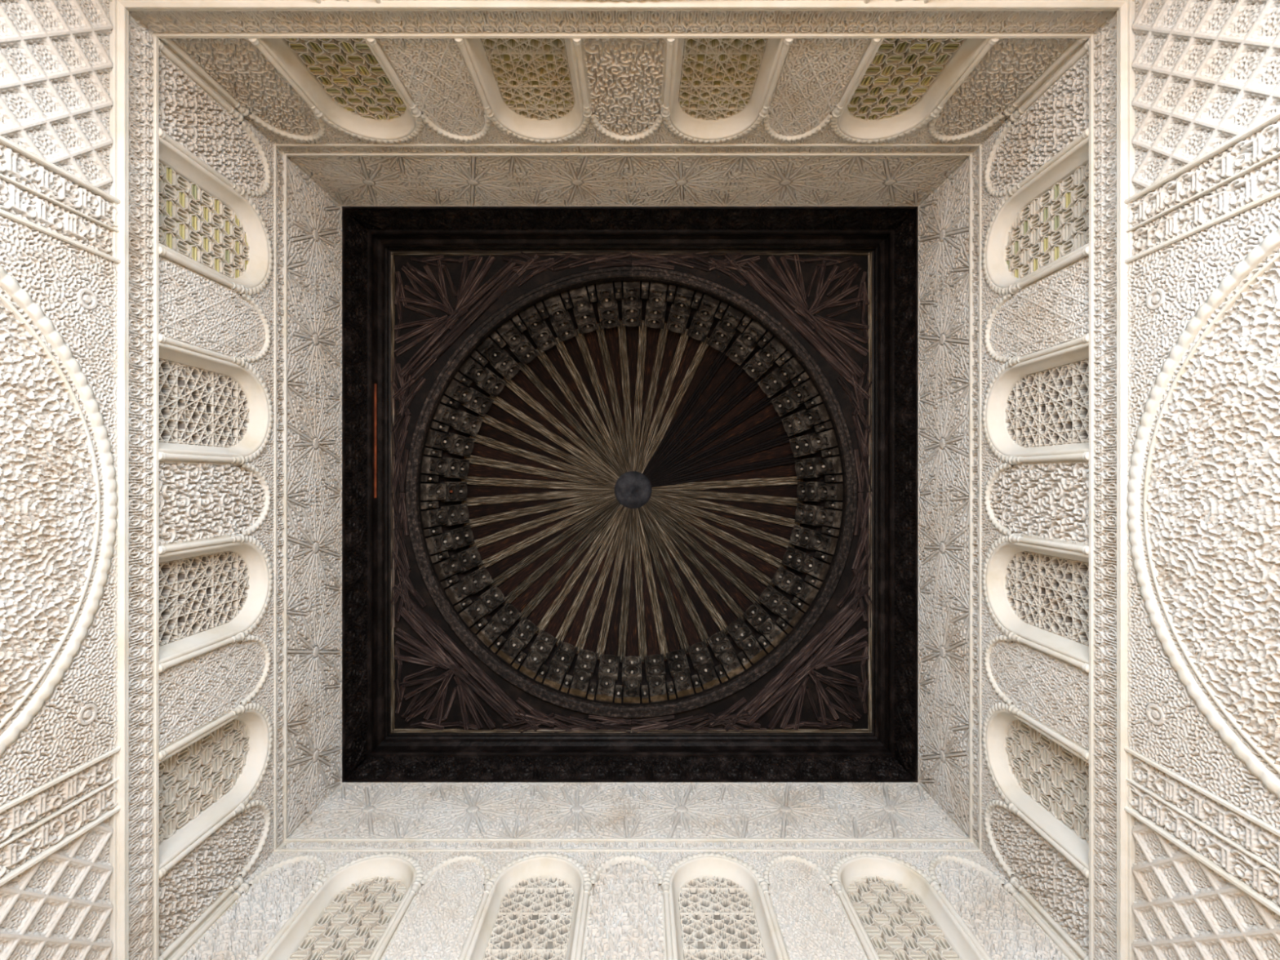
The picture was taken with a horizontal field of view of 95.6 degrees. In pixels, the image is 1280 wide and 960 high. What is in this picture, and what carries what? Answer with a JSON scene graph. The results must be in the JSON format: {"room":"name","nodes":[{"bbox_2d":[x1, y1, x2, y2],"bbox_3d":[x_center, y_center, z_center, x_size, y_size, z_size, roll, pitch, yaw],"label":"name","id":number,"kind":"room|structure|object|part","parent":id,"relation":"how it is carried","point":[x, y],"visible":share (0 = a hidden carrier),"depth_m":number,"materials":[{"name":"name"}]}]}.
{"room":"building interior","nodes":[
{"label":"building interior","id":0,"kind":"room"},
{"bbox_2d":[0,0,342,959],"bbox_3d":[-2.504,0.113,2.638,0.395,8.475,5.247,0,-90,0],"label":"wall","id":1,"kind":"structure","parent":0,"point":[88,504],"depth_m":2.59,"materials":[{"name":"paint"}]},
{"bbox_3d":[-2.357,-1.044,2.114,0.064,0.954,0.112,0,-90,0],"label":"inscription panel","id":2,"kind":"part","parent":1,"relation":"part of","materials":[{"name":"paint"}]},
{"bbox_3d":[-2.357,1.269,2.114,0.064,0.954,0.112,0,-90,0],"label":"inscription panel","id":3,"kind":"part","parent":1,"relation":"part of","materials":[{"name":"paint"}]},
{"bbox_3d":[-2.357,-1.173,2.114,0.064,0.954,0.112,0,-90,0],"label":"inscription panel","id":4,"kind":"part","parent":1,"relation":"part of","materials":[{"name":"paint"}]},
{"bbox_3d":[-2.357,1.397,2.114,0.064,0.954,0.112,0,-90,0],"label":"inscription panel","id":5,"kind":"part","parent":1,"relation":"part of","materials":[{"name":"paint"}]},
{"bbox_3d":[-2.354,0.113,2.598,0.095,0.058,4.647,0,-90,0],"label":"cornice moulding","id":6,"kind":"part","parent":1,"relation":"part of","materials":[{"name":"paint"}]},
{"bbox_2d":[148,333,273,466],"bbox_3d":[-2.376,-0.400,3.225,0.158,0.902,0.638,0,-90,0],"label":"window","id":7,"kind":"structure","parent":1,"relation":"in","point":[215,408],"depth_m":3.22,"materials":[{"name":"paint"}]},
{"bbox_3d":[-2.382,-0.400,2.785,0.108,0.022,0.519,0,-90,0],"label":"sill","id":8,"kind":"part","parent":7,"relation":"part of","materials":[{"name":"paint"}]},
{"bbox_2d":[148,533,273,673],"bbox_3d":[-2.376,0.625,3.225,0.158,0.902,0.638,0,-90,0],"label":"window","id":9,"kind":"structure","parent":1,"relation":"in","point":[214,592],"depth_m":3.22,"materials":[{"name":"paint"}]},
{"bbox_3d":[-2.382,0.625,2.785,0.108,0.022,0.519,0,-90,0],"label":"sill","id":10,"kind":"part","parent":9,"relation":"part of","materials":[{"name":"paint"}]},
{"bbox_2d":[150,702,273,879],"bbox_3d":[-2.370,1.619,3.217,0.146,0.919,0.638,0,-90,0],"label":"window","id":11,"kind":"structure","parent":1,"relation":"in","point":[208,775],"depth_m":3.21,"materials":[{"name":"paint"}]},
{"bbox_3d":[-2.382,1.619,2.785,0.108,0.022,0.519,0,-90,0],"label":"sill","id":12,"kind":"part","parent":11,"relation":"part of","materials":[{"name":"paint"}]},
{"bbox_2d":[150,128,273,295],"bbox_3d":[-2.370,-1.394,3.217,0.146,0.919,0.638,0,-90,0],"label":"window","id":13,"kind":"structure","parent":1,"relation":"in","point":[210,228],"depth_m":3.21,"materials":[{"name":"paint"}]},
{"bbox_3d":[-2.382,-1.394,2.785,0.108,0.022,0.519,0,-90,0],"label":"sill","id":14,"kind":"part","parent":13,"relation":"part of","materials":[{"name":"paint"}]},
{"bbox_3d":[-2.350,-1.896,3.214,0.031,0.835,0.382,0,-90,0],"label":"carved panel","id":15,"kind":"part","parent":1,"relation":"part of","materials":[{"name":"paint"}]},
{"bbox_3d":[-2.350,0.113,3.214,0.032,0.835,0.402,0,-90,0],"label":"carved panel","id":16,"kind":"part","parent":1,"relation":"part of","materials":[{"name":"paint"}]},
{"bbox_3d":[-2.350,2.121,3.214,0.031,0.835,0.382,0,-90,0],"label":"carved panel","id":17,"kind":"part","parent":1,"relation":"part of","materials":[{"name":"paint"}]},
{"bbox_3d":[-2.344,-0.897,3.214,0.022,0.835,0.375,0,-90,0],"label":"carved panel","id":18,"kind":"part","parent":1,"relation":"part of","materials":[{"name":"paint"}]},
{"bbox_3d":[-2.344,1.122,3.214,0.022,0.835,0.375,0,-90,0],"label":"carved panel","id":19,"kind":"part","parent":1,"relation":"part of","materials":[{"name":"paint"}]},
{"bbox_3d":[-2.345,-1.761,4.173,0.039,0.716,0.750,0,-90,0],"label":"star panel","id":20,"kind":"part","parent":1,"relation":"part of","materials":[{"name":"paint"}]},
{"bbox_3d":[-2.345,-1.012,4.173,0.039,0.716,0.750,0,-90,0],"label":"star panel","id":21,"kind":"part","parent":1,"relation":"part of","materials":[{"name":"paint"}]},
{"bbox_3d":[-2.345,-0.262,4.173,0.039,0.716,0.750,0,-90,0],"label":"star panel","id":22,"kind":"part","parent":1,"relation":"part of","materials":[{"name":"paint"}]},
{"bbox_3d":[-2.345,0.487,4.173,0.039,0.716,0.750,0,-90,0],"label":"star panel","id":23,"kind":"part","parent":1,"relation":"part of","materials":[{"name":"paint"}]},
{"bbox_3d":[-2.345,1.237,4.173,0.039,0.716,0.750,0,-90,0],"label":"star panel","id":24,"kind":"part","parent":1,"relation":"part of","materials":[{"name":"paint"}]},
{"bbox_3d":[-2.345,1.986,4.173,0.039,0.716,0.750,0,-90,0],"label":"star panel","id":25,"kind":"part","parent":1,"relation":"part of","materials":[{"name":"paint"}]},
{"bbox_2d":[342,206,391,782],"bbox_3d":[-2.378,0.113,4.928,0.197,0.844,4.747,0,-90,0],"label":"crown molding","id":26,"kind":"structure","parent":1,"relation":"attached to","point":[366,261],"depth_m":4.92,"materials":[{"name":"brown wood"}]},
{"bbox_3d":[-2.328,0.113,5.148,0.097,0.366,4.597,0,-90,0],"label":"moulding","id":27,"kind":"part","parent":26,"relation":"part of","materials":[{"name":"brown wood"}]},
{"bbox_2d":[117,0,1127,206],"bbox_3d":[-0.078,-2.313,2.638,5.247,8.475,0.395,0,-90,0],"label":"wall","id":28,"kind":"structure","parent":0,"point":[626,155],"depth_m":3.25,"materials":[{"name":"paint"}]},
{"bbox_3d":[-2.086,-2.159,3.214,0.382,0.835,0.031,0,-90,0],"label":"carved panel","id":29,"kind":"part","parent":28,"relation":"part of","materials":[{"name":"paint"}]},
{"bbox_2d":[248,30,423,143],"bbox_3d":[-1.584,-2.179,3.217,0.638,0.919,0.146,0,-90,0],"label":"window","id":30,"kind":"structure","parent":28,"relation":"in","point":[353,85],"depth_m":3.23,"materials":[{"name":"paint"}]},
{"bbox_3d":[-1.584,-2.191,2.785,0.519,0.022,0.108,0,-90,0],"label":"sill","id":31,"kind":"part","parent":30,"relation":"part of","materials":[{"name":"paint"}]},
{"bbox_3d":[-1.952,-2.154,4.173,0.750,0.716,0.039,0,-90,0],"label":"star panel","id":32,"kind":"part","parent":28,"relation":"part of","materials":[{"name":"paint"}]},
{"bbox_3d":[-1.087,-2.153,3.214,0.375,0.835,0.022,0,-90,0],"label":"carved panel","id":33,"kind":"part","parent":28,"relation":"part of","materials":[{"name":"paint"}]},
{"bbox_3d":[-1.202,-2.154,4.173,0.750,0.716,0.039,0,-90,0],"label":"star panel","id":34,"kind":"part","parent":28,"relation":"part of","materials":[{"name":"paint"}]},
{"bbox_2d":[453,29,592,143],"bbox_3d":[-0.591,-2.185,3.225,0.638,0.902,0.158,0,-90,0],"label":"window","id":35,"kind":"structure","parent":28,"relation":"in","point":[536,90],"depth_m":3.22,"materials":[{"name":"paint"}]},
{"bbox_3d":[-0.591,-2.191,2.785,0.519,0.022,0.108,0,-90,0],"label":"sill","id":36,"kind":"part","parent":35,"relation":"part of","materials":[{"name":"paint"}]},
{"bbox_3d":[-0.453,-2.154,4.173,0.750,0.716,0.039,0,-90,0],"label":"star panel","id":37,"kind":"part","parent":28,"relation":"part of","materials":[{"name":"paint"}]},
{"bbox_3d":[-0.078,-2.163,2.598,4.647,0.058,0.095,0,-90,0],"label":"cornice moulding","id":38,"kind":"part","parent":28,"relation":"part of","materials":[{"name":"paint"}]},
{"bbox_3d":[-0.078,-2.160,3.214,0.402,0.835,0.032,0,-90,0],"label":"carved panel","id":39,"kind":"part","parent":28,"relation":"part of","materials":[{"name":"paint"}]},
{"bbox_2d":[342,206,917,251],"bbox_3d":[-0.078,-2.188,4.928,4.747,0.844,0.197,0,-90,0],"label":"crown molding","id":40,"kind":"structure","parent":28,"relation":"attached to","point":[398,228],"depth_m":4.95,"materials":[{"name":"brown wood"}]},
{"bbox_3d":[-0.078,-2.138,5.148,4.597,0.366,0.097,0,-90,0],"label":"moulding","id":41,"kind":"part","parent":40,"relation":"part of","materials":[{"name":"brown wood"}]},
{"bbox_3d":[0.297,-2.154,4.173,0.750,0.716,0.039,0,-90,0],"label":"star panel","id":42,"kind":"part","parent":28,"relation":"part of","materials":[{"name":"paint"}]},
{"bbox_2d":[659,28,793,143],"bbox_3d":[0.434,-2.185,3.225,0.638,0.902,0.158,0,-90,0],"label":"window","id":43,"kind":"structure","parent":28,"relation":"in","point":[713,90],"depth_m":3.22,"materials":[{"name":"paint"}]},
{"bbox_3d":[0.434,-2.191,2.785,0.519,0.022,0.108,0,-90,0],"label":"sill","id":44,"kind":"part","parent":43,"relation":"part of","materials":[{"name":"paint"}]},
{"bbox_3d":[1.046,-2.154,4.173,0.750,0.716,0.039,0,-90,0],"label":"star panel","id":45,"kind":"part","parent":28,"relation":"part of","materials":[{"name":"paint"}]},
{"bbox_3d":[0.931,-2.153,3.214,0.375,0.835,0.022,0,-90,0],"label":"carved panel","id":46,"kind":"part","parent":28,"relation":"part of","materials":[{"name":"paint"}]},
{"bbox_3d":[1.796,-2.154,4.173,0.750,0.716,0.039,0,-90,0],"label":"star panel","id":47,"kind":"part","parent":28,"relation":"part of","materials":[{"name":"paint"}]},
{"bbox_2d":[830,30,999,143],"bbox_3d":[1.428,-2.179,3.217,0.638,0.919,0.146,0,-90,0],"label":"window","id":48,"kind":"structure","parent":28,"relation":"in","point":[895,86],"depth_m":3.23,"materials":[{"name":"paint"}]},
{"bbox_3d":[1.428,-2.191,2.785,0.519,0.022,0.108,0,-90,0],"label":"sill","id":49,"kind":"part","parent":48,"relation":"part of","materials":[{"name":"paint"}]},
{"bbox_3d":[1.930,-2.159,3.214,0.382,0.835,0.031,0,-90,0],"label":"carved panel","id":50,"kind":"part","parent":28,"relation":"part of","materials":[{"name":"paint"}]},
{"bbox_2d":[167,782,1080,959],"bbox_3d":[-0.078,2.538,2.638,5.247,8.475,0.395,0,-90,0],"label":"wall","id":51,"kind":"structure","parent":0,"point":[627,836],"depth_m":3.69,"materials":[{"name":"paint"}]},
{"bbox_3d":[-2.086,2.384,3.214,0.382,0.835,0.031,0,-90,0],"label":"carved panel","id":52,"kind":"part","parent":51,"relation":"part of","materials":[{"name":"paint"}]},
{"bbox_2d":[255,852,423,959],"bbox_3d":[-1.584,2.404,3.217,0.638,0.919,0.146,0,-90,0],"label":"window","id":53,"kind":"structure","parent":51,"relation":"in","point":[355,912],"depth_m":3.25,"materials":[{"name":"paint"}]},
{"bbox_3d":[-1.952,2.379,4.173,0.750,0.716,0.039,0,-90,0],"label":"star panel","id":54,"kind":"part","parent":51,"relation":"part of","materials":[{"name":"paint"}]},
{"bbox_3d":[-1.087,2.378,3.214,0.375,0.835,0.022,0,-90,0],"label":"carved panel","id":55,"kind":"part","parent":51,"relation":"part of","materials":[{"name":"paint"}]},
{"bbox_3d":[-1.202,2.379,4.173,0.750,0.716,0.039,0,-90,0],"label":"star panel","id":56,"kind":"part","parent":51,"relation":"part of","materials":[{"name":"paint"}]},
{"bbox_2d":[457,852,593,959],"bbox_3d":[-0.591,2.410,3.225,0.638,0.902,0.158,0,-90,0],"label":"window","id":57,"kind":"structure","parent":51,"relation":"in","point":[535,906],"depth_m":3.25,"materials":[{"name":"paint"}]},
{"bbox_3d":[-0.453,2.379,4.173,0.750,0.716,0.039,0,-90,0],"label":"star panel","id":58,"kind":"part","parent":51,"relation":"part of","materials":[{"name":"paint"}]},
{"bbox_3d":[-0.078,2.385,3.214,0.402,0.835,0.032,0,-90,0],"label":"carved panel","id":59,"kind":"part","parent":51,"relation":"part of","materials":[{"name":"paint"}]},
{"bbox_2d":[342,733,917,782],"bbox_3d":[-0.078,2.413,4.928,4.747,0.844,0.197,0,-90,0],"label":"crown molding","id":60,"kind":"structure","parent":51,"relation":"attached to","point":[400,757],"depth_m":4.96,"materials":[{"name":"brown wood"}]},
{"bbox_3d":[-0.078,2.362,5.148,4.597,0.366,0.097,0,-90,0],"label":"moulding","id":61,"kind":"part","parent":60,"relation":"part of","materials":[{"name":"brown wood"}]},
{"bbox_3d":[0.297,2.379,4.173,0.750,0.716,0.039,0,-90,0],"label":"star panel","id":62,"kind":"part","parent":51,"relation":"part of","materials":[{"name":"paint"}]},
{"bbox_2d":[660,852,790,959],"bbox_3d":[0.434,2.410,3.225,0.638,0.902,0.158,0,-90,0],"label":"window","id":63,"kind":"structure","parent":51,"relation":"in","point":[717,906],"depth_m":3.25,"materials":[{"name":"paint"}]},
{"bbox_3d":[1.046,2.379,4.173,0.750,0.716,0.039,0,-90,0],"label":"star panel","id":64,"kind":"part","parent":51,"relation":"part of","materials":[{"name":"paint"}]},
{"bbox_3d":[0.931,2.378,3.214,0.375,0.835,0.022,0,-90,0],"label":"carved panel","id":65,"kind":"part","parent":51,"relation":"part of","materials":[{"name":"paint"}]},
{"bbox_3d":[1.796,2.379,4.173,0.750,0.716,0.039,0,-90,0],"label":"star panel","id":66,"kind":"part","parent":51,"relation":"part of","materials":[{"name":"paint"}]},
{"bbox_2d":[830,852,992,959],"bbox_3d":[1.428,2.404,3.217,0.638,0.919,0.146,0,-90,0],"label":"window","id":67,"kind":"structure","parent":51,"relation":"in","point":[894,910],"depth_m":3.25,"materials":[{"name":"paint"}]},
{"bbox_3d":[1.930,2.384,3.214,0.382,0.835,0.031,0,-90,0],"label":"carved panel","id":68,"kind":"part","parent":51,"relation":"part of","materials":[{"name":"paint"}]},
{"bbox_2d":[390,251,872,733],"bbox_3d":[-0.078,0.113,5.334,4.597,0.131,4.597,0,-90,0],"label":"ceiling","id":69,"kind":"structure","parent":0,"point":[445,304],"depth_m":5.30,"materials":[{"name":"brown wood"}]},
{"bbox_2d":[420,280,843,703],"bbox_3d":[-0.078,0.113,6.035,4.029,1.255,4.029,0,-90,0],"label":"dome","id":70,"kind":"object","parent":69,"relation":"attached to","point":[632,491],"visible":0.99,"depth_m":5.98,"materials":[{"name":"brown wood"}]},
{"bbox_3d":[-1.172,0.113,6.186,1.268,0.782,0.226,0,-90,0],"label":"panel","id":71,"kind":"part","parent":70,"relation":"part of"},
{"bbox_3d":[-1.163,0.255,6.186,1.268,0.782,0.226,-7,-90,0],"label":"panel","id":72,"kind":"part","parent":70,"relation":"part of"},
{"bbox_3d":[-1.163,-0.030,6.186,1.268,0.782,0.226,7,-90,0],"label":"panel","id":73,"kind":"part","parent":70,"relation":"part of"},
{"bbox_3d":[-1.135,-0.171,6.186,1.268,0.782,0.226,15,-90,0],"label":"panel","id":74,"kind":"part","parent":70,"relation":"part of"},
{"bbox_3d":[-1.135,0.396,6.186,1.268,0.782,0.226,-15,-90,0],"label":"panel","id":75,"kind":"part","parent":70,"relation":"part of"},
{"bbox_3d":[-1.089,-0.306,6.186,1.268,0.782,0.226,23,-90,0],"label":"panel","id":76,"kind":"part","parent":70,"relation":"part of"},
{"bbox_3d":[-1.089,0.531,6.186,1.268,0.782,0.226,-23,-90,0],"label":"panel","id":77,"kind":"part","parent":70,"relation":"part of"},
{"bbox_3d":[-1.026,-0.435,6.186,1.268,0.782,0.226,30,-90,0],"label":"panel","id":78,"kind":"part","parent":70,"relation":"part of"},
{"bbox_3d":[-1.026,0.660,6.186,1.268,0.782,0.226,-30,-90,0],"label":"panel","id":79,"kind":"part","parent":70,"relation":"part of","materials":[{"name":"wood"}]},
{"bbox_3d":[-0.946,0.779,6.186,1.268,0.782,0.226,-38,-90,0],"label":"panel","id":80,"kind":"part","parent":70,"relation":"part of","materials":[{"name":"wood"}]},
{"bbox_3d":[-0.946,-0.554,6.186,1.268,0.782,0.226,38,-90,0],"label":"panel","id":81,"kind":"part","parent":70,"relation":"part of","materials":[{"name":"wood"}]},
{"bbox_3d":[-0.852,0.886,6.186,1.268,0.782,0.226,-45,-90,0],"label":"panel","id":82,"kind":"part","parent":70,"relation":"part of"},
{"bbox_3d":[-0.852,-0.661,6.186,1.268,0.782,0.226,45,-90,0],"label":"panel","id":83,"kind":"part","parent":70,"relation":"part of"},
{"bbox_3d":[-0.744,-0.756,6.186,0.226,0.782,1.268,-38,-90,0],"label":"panel","id":84,"kind":"part","parent":70,"relation":"part of","materials":[{"name":"wood"}]},
{"bbox_3d":[-0.744,0.981,6.186,0.226,0.782,1.268,38,-90,0],"label":"panel","id":85,"kind":"part","parent":70,"relation":"part of","materials":[{"name":"wood"}]},
{"bbox_3d":[-0.625,-0.835,6.186,0.226,0.782,1.268,-30,-90,0],"label":"panel","id":86,"kind":"part","parent":70,"relation":"part of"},
{"bbox_3d":[-0.625,1.060,6.186,0.226,0.782,1.268,30,-90,0],"label":"panel","id":87,"kind":"part","parent":70,"relation":"part of","materials":[{"name":"wood"}]},
{"bbox_3d":[-0.497,-0.898,6.186,0.226,0.782,1.268,-23,-90,0],"label":"panel","id":88,"kind":"part","parent":70,"relation":"part of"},
{"bbox_3d":[-0.497,1.123,6.186,0.226,0.782,1.268,23,-90,0],"label":"panel","id":89,"kind":"part","parent":70,"relation":"part of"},
{"bbox_3d":[-0.361,-0.945,6.186,0.226,0.782,1.268,-15,-90,0],"label":"panel","id":90,"kind":"part","parent":70,"relation":"part of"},
{"bbox_3d":[-0.361,1.169,6.186,0.226,0.782,1.268,15,-90,0],"label":"panel","id":91,"kind":"part","parent":70,"relation":"part of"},
{"bbox_3d":[-0.221,-0.972,6.186,0.226,0.782,1.268,-7,-90,0],"label":"panel","id":92,"kind":"part","parent":70,"relation":"part of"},
{"bbox_3d":[-0.221,1.197,6.186,0.226,0.782,1.268,7,-90,0],"label":"panel","id":93,"kind":"part","parent":70,"relation":"part of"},
{"bbox_3d":[-0.078,-0.982,6.186,0.226,0.782,1.268,0,-90,0],"label":"panel","id":94,"kind":"part","parent":70,"relation":"part of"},
{"bbox_3d":[-0.078,1.207,6.186,0.226,0.782,1.268,0,-90,0],"label":"panel","id":95,"kind":"part","parent":70,"relation":"part of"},
{"bbox_3d":[0.065,-0.972,6.186,0.226,0.782,1.268,7,-90,0],"label":"panel","id":96,"kind":"part","parent":70,"relation":"part of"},
{"bbox_3d":[0.065,1.197,6.186,0.226,0.782,1.268,-7,-90,0],"label":"panel","id":97,"kind":"part","parent":70,"relation":"part of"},
{"bbox_3d":[0.205,-0.945,6.186,0.226,0.782,1.268,15,-90,0],"label":"panel","id":98,"kind":"part","parent":70,"relation":"part of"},
{"bbox_3d":[0.205,1.169,6.186,0.226,0.782,1.268,-15,-90,0],"label":"panel","id":99,"kind":"part","parent":70,"relation":"part of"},
{"bbox_3d":[0.341,1.123,6.186,0.226,0.782,1.268,-23,-90,0],"label":"panel","id":100,"kind":"part","parent":70,"relation":"part of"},
{"bbox_3d":[0.341,-0.898,6.186,0.226,0.782,1.268,23,-90,0],"label":"panel","id":101,"kind":"part","parent":70,"relation":"part of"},
{"bbox_3d":[0.469,1.060,6.186,0.226,0.782,1.268,-30,-90,0],"label":"panel","id":102,"kind":"part","parent":70,"relation":"part of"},
{"bbox_3d":[0.469,-0.835,6.186,0.226,0.782,1.268,30,-90,0],"label":"panel","id":103,"kind":"part","parent":70,"relation":"part of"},
{"bbox_3d":[0.588,0.981,6.186,0.226,0.782,1.268,-38,-90,0],"label":"panel","id":104,"kind":"part","parent":70,"relation":"part of","materials":[{"name":"wood"}]},
{"bbox_3d":[0.588,-0.756,6.186,0.226,0.782,1.268,38,-90,0],"label":"panel","id":105,"kind":"part","parent":70,"relation":"part of","materials":[{"name":"wood"}]},
{"bbox_3d":[0.696,0.886,6.186,1.268,0.782,0.226,45,-90,0],"label":"panel","id":106,"kind":"part","parent":70,"relation":"part of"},
{"bbox_3d":[0.696,-0.661,6.186,1.268,0.782,0.226,-45,-90,0],"label":"panel","id":107,"kind":"part","parent":70,"relation":"part of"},
{"bbox_3d":[0.790,-0.554,6.186,1.268,0.782,0.226,-38,-90,0],"label":"panel","id":108,"kind":"part","parent":70,"relation":"part of","materials":[{"name":"wood"}]},
{"bbox_3d":[0.790,0.779,6.186,1.268,0.782,0.226,38,-90,0],"label":"panel","id":109,"kind":"part","parent":70,"relation":"part of","materials":[{"name":"wood"}]},
{"bbox_3d":[0.870,0.660,6.186,1.268,0.782,0.226,30,-90,0],"label":"panel","id":110,"kind":"part","parent":70,"relation":"part of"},
{"bbox_3d":[0.870,-0.435,6.186,1.268,0.782,0.226,-30,-90,0],"label":"panel","id":111,"kind":"part","parent":70,"relation":"part of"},
{"bbox_3d":[0.933,0.531,6.186,1.268,0.782,0.226,23,-90,0],"label":"panel","id":112,"kind":"part","parent":70,"relation":"part of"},
{"bbox_3d":[0.933,-0.306,6.186,1.268,0.782,0.226,-23,-90,0],"label":"panel","id":113,"kind":"part","parent":70,"relation":"part of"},
{"bbox_3d":[0.979,0.396,6.186,1.268,0.782,0.226,15,-90,0],"label":"panel","id":114,"kind":"part","parent":70,"relation":"part of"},
{"bbox_3d":[0.979,-0.171,6.186,1.268,0.782,0.226,-15,-90,0],"label":"panel","id":115,"kind":"part","parent":70,"relation":"part of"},
{"bbox_3d":[1.007,-0.030,6.186,1.268,0.782,0.226,-7,-90,0],"label":"panel","id":116,"kind":"part","parent":70,"relation":"part of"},
{"bbox_3d":[1.007,0.255,6.186,1.268,0.782,0.226,7,-90,0],"label":"panel","id":117,"kind":"part","parent":70,"relation":"part of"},
{"bbox_3d":[1.016,0.113,6.186,1.268,0.782,0.226,0,-90,0],"label":"panel","id":118,"kind":"part","parent":70,"relation":"part of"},
{"bbox_2d":[918,0,1279,959],"bbox_3d":[2.348,0.113,2.638,0.395,8.475,5.247,0,-90,0],"label":"wall","id":119,"kind":"structure","parent":0,"point":[1175,503],"depth_m":2.52,"materials":[{"name":"paint"}]},
{"bbox_2d":[871,206,918,782],"bbox_3d":[2.222,0.113,4.928,0.197,0.844,4.747,0,-90,0],"label":"crown molding","id":120,"kind":"structure","parent":119,"relation":"attached to","point":[895,260],"depth_m":4.95,"materials":[{"name":"brown wood"}]},
{"bbox_3d":[2.172,0.113,5.148,0.097,0.366,4.597,0,-90,0],"label":"moulding","id":121,"kind":"part","parent":120,"relation":"part of","materials":[{"name":"brown wood"}]},
{"bbox_3d":[2.188,1.986,4.173,0.039,0.716,0.750,0,-90,0],"label":"star panel","id":122,"kind":"part","parent":119,"relation":"part of","materials":[{"name":"paint"}]},
{"bbox_3d":[2.188,1.237,4.173,0.039,0.716,0.750,0,-90,0],"label":"star panel","id":123,"kind":"part","parent":119,"relation":"part of","materials":[{"name":"paint"}]},
{"bbox_3d":[2.188,0.487,4.173,0.039,0.716,0.750,0,-90,0],"label":"star panel","id":124,"kind":"part","parent":119,"relation":"part of","materials":[{"name":"paint"}]},
{"bbox_3d":[2.188,-0.262,4.173,0.039,0.716,0.750,0,-90,0],"label":"star panel","id":125,"kind":"part","parent":119,"relation":"part of","materials":[{"name":"paint"}]},
{"bbox_3d":[2.188,-1.012,4.173,0.039,0.716,0.750,0,-90,0],"label":"star panel","id":126,"kind":"part","parent":119,"relation":"part of","materials":[{"name":"paint"}]},
{"bbox_3d":[2.188,-1.761,4.173,0.039,0.716,0.750,0,-90,0],"label":"star panel","id":127,"kind":"part","parent":119,"relation":"part of","materials":[{"name":"paint"}]},
{"bbox_3d":[2.193,2.121,3.214,0.031,0.835,0.382,0,-90,0],"label":"carved panel","id":128,"kind":"part","parent":119,"relation":"part of","materials":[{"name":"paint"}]},
{"bbox_3d":[2.188,1.122,3.214,0.022,0.835,0.375,0,-90,0],"label":"carved panel","id":129,"kind":"part","parent":119,"relation":"part of","materials":[{"name":"paint"}]},
{"bbox_3d":[2.194,0.113,3.214,0.032,0.835,0.402,0,-90,0],"label":"carved panel","id":130,"kind":"part","parent":119,"relation":"part of","materials":[{"name":"paint"}]},
{"bbox_3d":[2.188,-0.897,3.214,0.022,0.835,0.375,0,-90,0],"label":"carved panel","id":131,"kind":"part","parent":119,"relation":"part of","materials":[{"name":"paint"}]},
{"bbox_3d":[2.193,-1.896,3.214,0.031,0.835,0.382,0,-90,0],"label":"carved panel","id":132,"kind":"part","parent":119,"relation":"part of","materials":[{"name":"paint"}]},
{"bbox_2d":[982,702,1097,879],"bbox_3d":[2.213,1.619,3.217,0.146,0.919,0.638,0,-90,0],"label":"window","id":133,"kind":"structure","parent":119,"relation":"in","point":[1042,775],"depth_m":3.21,"materials":[{"name":"paint"}]},
{"bbox_3d":[2.226,1.619,2.785,0.108,0.022,0.519,0,-90,0],"label":"sill","id":134,"kind":"part","parent":133,"relation":"part of","materials":[{"name":"paint"}]},
{"bbox_2d":[982,127,1097,295],"bbox_3d":[2.213,-1.394,3.217,0.146,0.919,0.638,0,-90,0],"label":"window","id":135,"kind":"structure","parent":119,"relation":"in","point":[1039,229],"depth_m":3.21,"materials":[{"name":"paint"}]},
{"bbox_3d":[2.226,-1.394,2.785,0.108,0.022,0.519,0,-90,0],"label":"sill","id":136,"kind":"part","parent":135,"relation":"part of","materials":[{"name":"paint"}]},
{"bbox_2d":[982,532,1097,673],"bbox_3d":[2.219,0.625,3.225,0.158,0.902,0.638,0,-90,0],"label":"window","id":137,"kind":"structure","parent":119,"relation":"in","point":[1036,588],"depth_m":3.21,"materials":[{"name":"paint"}]},
{"bbox_3d":[2.226,0.625,2.785,0.108,0.022,0.519,0,-90,0],"label":"sill","id":138,"kind":"part","parent":137,"relation":"part of","materials":[{"name":"paint"}]},
{"bbox_2d":[982,333,1097,466],"bbox_3d":[2.219,-0.400,3.225,0.158,0.902,0.638,0,-90,0],"label":"window","id":139,"kind":"structure","parent":119,"relation":"in","point":[1035,407],"depth_m":3.21,"materials":[{"name":"paint"}]},
{"bbox_3d":[2.226,-0.400,2.785,0.108,0.022,0.519,0,-90,0],"label":"sill","id":140,"kind":"part","parent":139,"relation":"part of","materials":[{"name":"paint"}]},
{"bbox_3d":[2.198,0.113,2.598,0.095,0.058,4.647,0,-90,0],"label":"cornice moulding","id":141,"kind":"part","parent":119,"relation":"part of","materials":[{"name":"paint"}]},
{"bbox_3d":[2.201,1.397,2.114,0.064,0.954,0.112,0,-90,0],"label":"inscription panel","id":142,"kind":"part","parent":119,"relation":"part of","materials":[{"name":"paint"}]},
{"bbox_3d":[2.201,-1.173,2.114,0.064,0.954,0.112,0,-90,0],"label":"inscription panel","id":143,"kind":"part","parent":119,"relation":"part of","materials":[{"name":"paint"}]},
{"bbox_3d":[2.201,1.269,2.114,0.064,0.954,0.112,0,-90,0],"label":"inscription panel","id":144,"kind":"part","parent":119,"relation":"part of","materials":[{"name":"paint"}]},
{"bbox_3d":[2.201,-1.044,2.114,0.064,0.954,0.112,0,-90,0],"label":"inscription panel","id":145,"kind":"part","parent":119,"relation":"part of","materials":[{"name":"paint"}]}
]}

